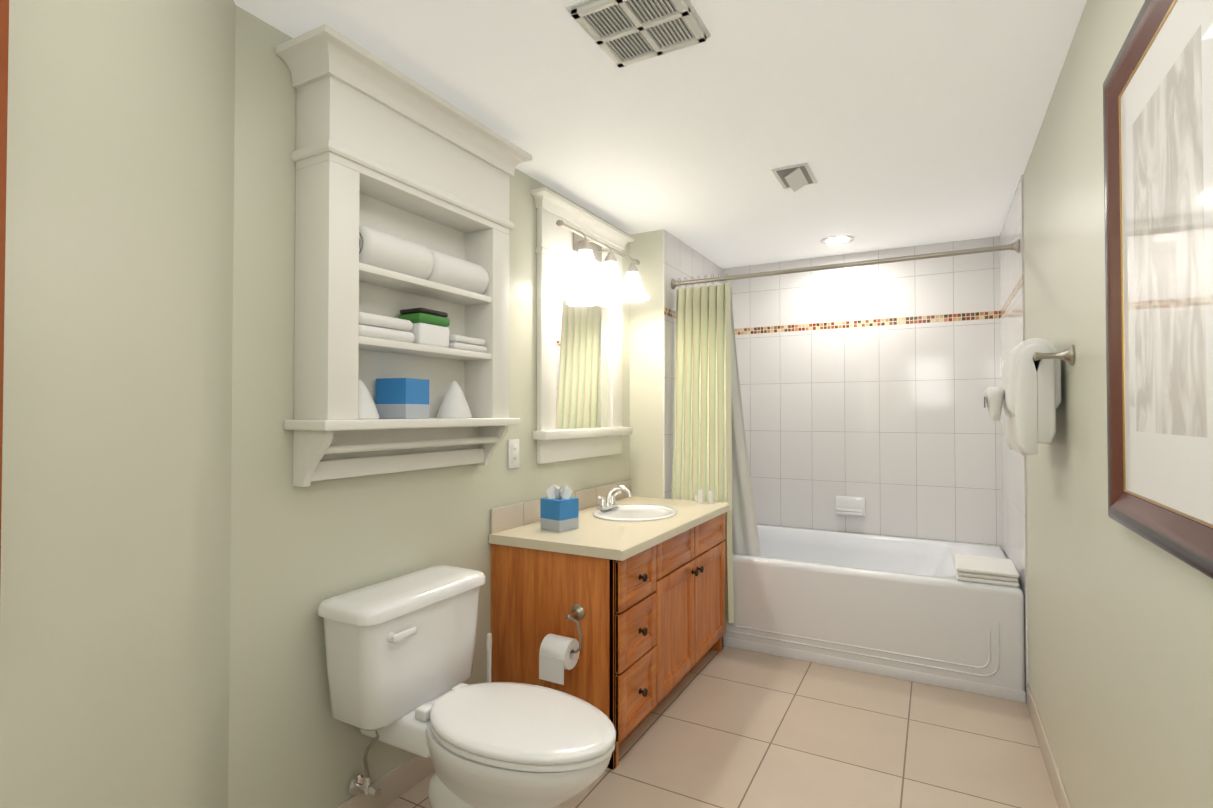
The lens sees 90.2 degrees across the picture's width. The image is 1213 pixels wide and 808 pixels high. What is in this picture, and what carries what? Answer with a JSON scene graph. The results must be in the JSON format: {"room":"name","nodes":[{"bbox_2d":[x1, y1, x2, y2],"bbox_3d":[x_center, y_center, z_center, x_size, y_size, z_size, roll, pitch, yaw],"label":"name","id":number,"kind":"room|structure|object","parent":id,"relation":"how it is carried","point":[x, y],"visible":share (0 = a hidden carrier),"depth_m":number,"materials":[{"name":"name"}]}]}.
{"room":"bathroom","nodes":[
{"label":"bathroom","id":0,"kind":"room"},
{"bbox_2d":[0,0,235,807],"bbox_3d":[-0.741,0.120,0.599,0.100,2.369,2.200,0,-1,-16],"label":"wall","id":1,"kind":"structure","parent":0,"point":[115,537],"depth_m":1.00,"materials":[{"name":"beige paint"}]},
{"bbox_2d":[0,0,8,574],"bbox_3d":[-0.618,-0.234,0.419,0.025,1.000,0.575,0,-1,-16],"label":"mirror","id":2,"kind":"object","parent":1,"relation":"attached to","point":[4,26],"visible":1,"depth_m":0.69,"materials":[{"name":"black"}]},
{"bbox_2d":[228,5,629,807],"bbox_3d":[-0.510,0.149,2.530,0.100,2.369,2.528,0,-1,29],"label":"wall","id":3,"kind":"structure","parent":0,"point":[298,555],"depth_m":1.72,"materials":[{"name":"beige paint"}]},
{"bbox_2d":[335,755,434,807],"bbox_3d":[-0.723,1.276,2.008,0.009,0.100,1.037,0,-1,29],"label":"baseboard","id":4,"kind":"structure","parent":3,"relation":"attached to","point":[401,779],"depth_m":2.03,"materials":[{"name":"beige tile"}]},
{"bbox_2d":[276,24,531,486],"bbox_3d":[-0.608,-0.376,2.030,0.210,1.228,0.924,0,-1,29],"label":"shelf unit","id":5,"kind":"object","parent":3,"relation":"attached to","point":[384,146],"visible":0.96,"depth_m":1.89,"materials":[{"name":"white paint"}]},
{"bbox_2d":[358,379,379,418],"bbox_3d":[-0.751,-0.015,1.836,0.101,0.120,0.126,0,-1,29],"label":"cone","id":6,"kind":"object","parent":5,"relation":"on","point":[367,408],"visible":0.69,"depth_m":1.82,"materials":[{"name":"white"}]},
{"bbox_2d":[359,312,414,342],"bbox_3d":[-0.720,-0.234,1.887,0.121,0.075,0.225,0,-1,29],"label":"towel","id":7,"kind":"object","parent":5,"relation":"on","point":[381,327],"visible":0.62,"depth_m":1.85,"materials":[{"name":"white fabric"}]},
{"bbox_2d":[359,226,433,278],"bbox_3d":[-0.693,-0.473,1.927,0.136,0.126,0.275,0,-1,29],"label":"rolled towel","id":8,"kind":"object","parent":5,"relation":"on","point":[379,249],"visible":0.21,"depth_m":1.87,"materials":[{"name":"white fabric"}]},
{"bbox_2d":[376,378,428,418],"bbox_3d":[-0.665,-0.017,1.976,0.118,0.128,0.118,0,-1,21],"label":"box","id":9,"kind":"object","parent":5,"relation":"on","point":[402,398],"visible":0.89,"depth_m":1.93,"materials":[{"name":"blue cardboard"}]},
{"bbox_2d":[398,308,449,347],"bbox_3d":[-0.622,-0.255,2.064,0.112,0.124,0.142,0,-1,29],"label":"pack","id":10,"kind":"object","parent":5,"relation":"on","point":[430,326],"visible":0.75,"depth_m":2.02,"materials":[{"name":"white"}]},
{"bbox_2d":[437,381,471,417],"bbox_3d":[-0.550,-0.017,2.192,0.111,0.135,0.139,0,-1,29],"label":"cone","id":11,"kind":"object","parent":5,"relation":"on","point":[454,403],"visible":1,"depth_m":2.15,"materials":[{"name":"white"}]},
{"bbox_2d":[425,249,488,293],"bbox_3d":[-0.559,-0.467,2.176,0.132,0.123,0.282,0,-1,29],"label":"rolled towel","id":12,"kind":"object","parent":5,"relation":"on","point":[451,271],"visible":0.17,"depth_m":2.13,"materials":[{"name":"white fabric"}]},
{"bbox_2d":[448,335,486,352],"bbox_3d":[-0.538,-0.217,2.220,0.121,0.052,0.175,0,-1,29],"label":"towel","id":13,"kind":"object","parent":5,"relation":"on","point":[466,343],"visible":0.62,"depth_m":2.17,"materials":[{"name":"white fabric"}]},
{"bbox_2d":[508,439,518,468],"bbox_3d":[-0.399,0.215,2.614,0.010,0.124,0.074,0,-1,29],"label":"outlet","id":14,"kind":"object","parent":3,"relation":"attached to","point":[513,453],"visible":1,"depth_m":2.60,"materials":[{"name":"white plastic"}]},
{"bbox_2d":[531,187,633,463],"bbox_3d":[-0.092,-0.343,3.113,0.078,1.241,0.910,0,-1,29],"label":"vanity mirror","id":15,"kind":"object","parent":3,"relation":"attached to","point":[579,371],"visible":0.98,"depth_m":3.01,"materials":[{"name":"white paint"}]},
{"bbox_2d":[556,220,648,301],"bbox_3d":[0.000,-0.718,3.068,0.232,0.285,0.842,0,-1,29],"label":"vanity light","id":16,"kind":"object","parent":15,"relation":"attached to","point":[585,271],"visible":1,"depth_m":3.02,"materials":[{"name":"white glass"}]},
{"bbox_2d":[630,229,662,497],"bbox_3d":[0.478,0.173,4.117,0.315,2.369,1.206,0,-1,29],"label":"wall","id":17,"kind":"structure","parent":0,"point":[646,391],"depth_m":3.56,"materials":[{"name":"beige paint"}]},
{"bbox_2d":[663,229,721,498],"bbox_3d":[0.595,-0.053,3.997,0.008,1.919,1.096,0,-1,29],"label":"wall tile","id":18,"kind":"structure","parent":17,"relation":"attached to","point":[682,260],"depth_m":3.61,"materials":[{"name":"white tile"}]},
{"bbox_2d":[234,0,1086,268],"bbox_3d":[0.368,-1.093,2.006,2.161,0.100,5.053,0,-1,29],"label":"ceiling","id":19,"kind":"structure","parent":0,"point":[899,123],"depth_m":2.10,"materials":[{"name":"white paint"}]},
{"bbox_2d":[566,0,710,67],"bbox_3d":[0.094,-1.038,1.657,0.300,0.020,0.300,0,-1,29],"label":"ceiling vent","id":20,"kind":"object","parent":19,"relation":"in","point":[622,33],"visible":0.98,"depth_m":1.66,"materials":[{"name":"white plastic"}]},
{"bbox_2d":[771,162,817,192],"bbox_3d":[0.853,-1.012,2.735,0.156,0.041,0.260,0,-1,29],"label":"ceiling vent","id":21,"kind":"object","parent":19,"relation":"in","point":[796,177],"visible":1,"depth_m":2.70,"materials":[{"name":"white plastic"}]},
{"bbox_2d":[821,235,854,244],"bbox_3d":[1.430,-1.012,3.742,0.200,0.008,0.200,0,-1,29],"label":"recessed light","id":22,"kind":"object","parent":19,"relation":"in","point":[838,240],"visible":1,"depth_m":3.73,"materials":[{"name":"white glass"}]},
{"bbox_2d":[384,646,1057,807],"bbox_3d":[0.368,1.375,1.968,2.161,0.100,5.053,0,-1,29],"label":"floor","id":23,"kind":"structure","parent":0,"point":[728,727],"depth_m":2.34,"materials":[{"name":"tile"}]},
{"bbox_2d":[318,565,615,807],"bbox_3d":[-0.362,0.946,1.773,0.852,0.755,0.520,0,-1,29],"label":"toilet","id":24,"kind":"object","parent":23,"relation":"on","point":[399,650],"visible":1,"depth_m":1.72,"materials":[{"name":"white ceramic"}]},
{"bbox_2d":[486,633,491,681],"bbox_3d":[-0.443,1.097,2.282,0.104,0.464,0.102,0,-1,29],"label":"toilet brush","id":25,"kind":"object","parent":23,"relation":"on","point":[489,644],"visible":0.29,"depth_m":2.28,"materials":[{"name":"white plastic"}]},
{"bbox_2d":[489,507,729,769],"bbox_3d":[0.086,0.957,2.853,0.620,0.765,1.358,0,-1,29],"label":"bathroom vanity","id":26,"kind":"object","parent":23,"relation":"on","point":[623,586],"depth_m":2.39,"materials":[{"name":"brown wood"}]},
{"bbox_2d":[539,634,579,684],"bbox_3d":[-0.173,0.932,2.233,0.110,0.144,0.110,0,-1,29],"label":"toilet paper roll","id":27,"kind":"object","parent":26,"relation":"hanging from","point":[557,656],"visible":0.96,"depth_m":2.19,"materials":[{"name":"white paper"}]},
{"bbox_2d":[489,496,729,558],"bbox_3d":[0.099,0.556,2.888,0.614,0.037,1.296,0,-1,29],"label":"countertop","id":28,"kind":"structure","parent":26,"relation":"on","point":[599,536],"depth_m":2.50,"materials":[{"name":"beige stone"}]},
{"bbox_2d":[540,484,578,531],"bbox_3d":[-0.201,0.438,2.587,0.116,0.188,0.115,-1,-1,41],"label":"box","id":29,"kind":"object","parent":28,"relation":"on","point":[559,508],"visible":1,"depth_m":2.56,"materials":[{"name":"blue cardboard"}]},
{"bbox_2d":[597,483,632,510],"bbox_3d":[0.055,0.468,3.045,0.162,0.121,0.216,0,-1,29],"label":"faucet","id":30,"kind":"object","parent":28,"relation":"on","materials":[{"name":"silver metal"}]},
{"bbox_2d":[579,503,692,522],"bbox_3d":[0.142,0.588,2.973,0.400,0.125,0.480,0,-1,29],"label":"sink","id":31,"kind":"object","parent":28,"relation":"in","point":[642,512],"depth_m":2.97,"materials":[{"name":"white ceramic"}]},
{"bbox_2d":[698,490,702,503],"bbox_3d":[0.511,0.505,3.286,0.027,0.075,0.026,0,-1,29],"label":"toiletries","id":32,"kind":"object","parent":28,"relation":"on","point":[700,496],"visible":1,"depth_m":3.27,"materials":[{"name":"white plastic"}]},
{"bbox_2d":[708,491,712,503],"bbox_3d":[0.567,0.507,3.284,0.027,0.070,0.026,0,-1,29],"label":"toiletries","id":33,"kind":"object","parent":28,"relation":"on","point":[710,496],"visible":0.98,"depth_m":3.27,"materials":[{"name":"white plastic"}]},
{"bbox_2d":[723,525,1025,702],"bbox_3d":[1.367,1.100,3.580,1.726,0.500,1.053,0,-1,29],"label":"bathtub","id":34,"kind":"object","parent":23,"relation":"on","point":[910,609],"visible":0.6,"depth_m":3.06,"materials":[{"name":"white ceramic"}]},
{"bbox_2d":[954,554,1018,586],"bbox_3d":[1.846,0.808,2.952,0.250,0.062,0.330,0,-1,29],"label":"towel","id":35,"kind":"object","parent":34,"relation":"on","point":[988,570],"visible":1,"depth_m":2.85,"materials":[{"name":"white fabric"}]},
{"bbox_2d":[1023,0,1212,807],"bbox_3d":[1.273,0.134,1.494,0.100,2.369,5.053,0,-1,29],"label":"wall","id":36,"kind":"structure","parent":0,"point":[1120,642],"depth_m":1.56,"materials":[{"name":"beige paint"}]},
{"bbox_2d":[999,175,1028,703],"bbox_3d":[2.127,0.159,3.173,0.008,2.369,1.070,0,-1,29],"label":"wall tile","id":37,"kind":"structure","parent":36,"relation":"attached to","point":[1014,480],"depth_m":3.01,"materials":[{"name":"white tile"}]},
{"bbox_2d":[671,239,1018,288],"bbox_3d":[1.158,-0.728,3.225,1.727,0.064,0.063,0,-1,29],"label":"shower rod","id":38,"kind":"object","parent":37,"relation":"attached to","point":[1014,246],"visible":1,"depth_m":3.13,"materials":[{"name":"silver metal"}]},
{"bbox_2d":[672,273,733,622],"bbox_3d":[0.563,0.224,3.476,0.377,1.960,0.157,0,-1,29],"label":"shower curtain","id":39,"kind":"object","parent":38,"relation":"hanging from","point":[702,445],"visible":0.77,"depth_m":3.47,"materials":[{"name":"fabric"}]},
{"bbox_2d":[730,286,761,556],"bbox_3d":[0.658,0.098,3.537,0.497,1.562,0.024,0,-1,29],"label":"curtain liner","id":40,"kind":"object","parent":38,"relation":"hanging from","point":[745,538],"visible":0.17,"depth_m":3.47,"materials":[{"name":"white"}]},
{"bbox_2d":[1027,683,1070,807],"bbox_3d":[0.965,1.261,1.025,0.009,0.100,3.765,0,-1,29],"label":"baseboard","id":41,"kind":"structure","parent":36,"relation":"attached to","point":[1060,794],"depth_m":2.18,"materials":[{"name":"beige wood"}]},
{"bbox_2d":[1033,345,1074,364],"bbox_3d":[1.463,-0.139,2.053,0.094,0.060,0.670,0,-1,29],"label":"towel rail","id":42,"kind":"object","parent":36,"relation":"attached to","point":[1067,355],"visible":0.46,"depth_m":1.77,"materials":[{"name":"silver metal"}]},
{"bbox_2d":[984,338,1060,454],"bbox_3d":[1.391,-0.022,2.045,0.194,0.366,0.390,0,-1,29],"label":"hanging towel","id":43,"kind":"object","parent":42,"relation":"hanging from","point":[1025,397],"visible":0.9,"depth_m":1.87,"materials":[{"name":"white fabric"}]},
{"bbox_2d":[1103,0,1212,578],"bbox_3d":[0.938,-0.234,1.022,0.025,0.950,0.665,0,-1,29],"label":"picture frame","id":44,"kind":"object","parent":36,"relation":"attached to","point":[1158,140],"visible":1,"depth_m":1.03,"materials":[{"name":"brown wood"}]},
{"bbox_3d":[1.648,0.173,4.110,1.746,2.369,0.100,0,-1,29],"label":"wall","id":45,"kind":"structure","parent":0,"visible":0},
{"bbox_2d":[722,236,1001,547],"bbox_3d":[1.622,-0.052,4.066,1.746,1.919,0.008,0,-1,29],"label":"wall tile","id":46,"kind":"structure","parent":45,"relation":"attached to","point":[870,384],"depth_m":3.97,"materials":[{"name":"white tile"}]},
{"bbox_2d":[835,496,864,516],"bbox_3d":[1.618,0.682,4.023,0.185,0.126,0.050,0,-1,29],"label":"soap dish","id":47,"kind":"object","parent":46,"relation":"attached to","point":[850,506],"visible":1,"depth_m":4.02,"materials":[{"name":"white ceramic"}]}
]}

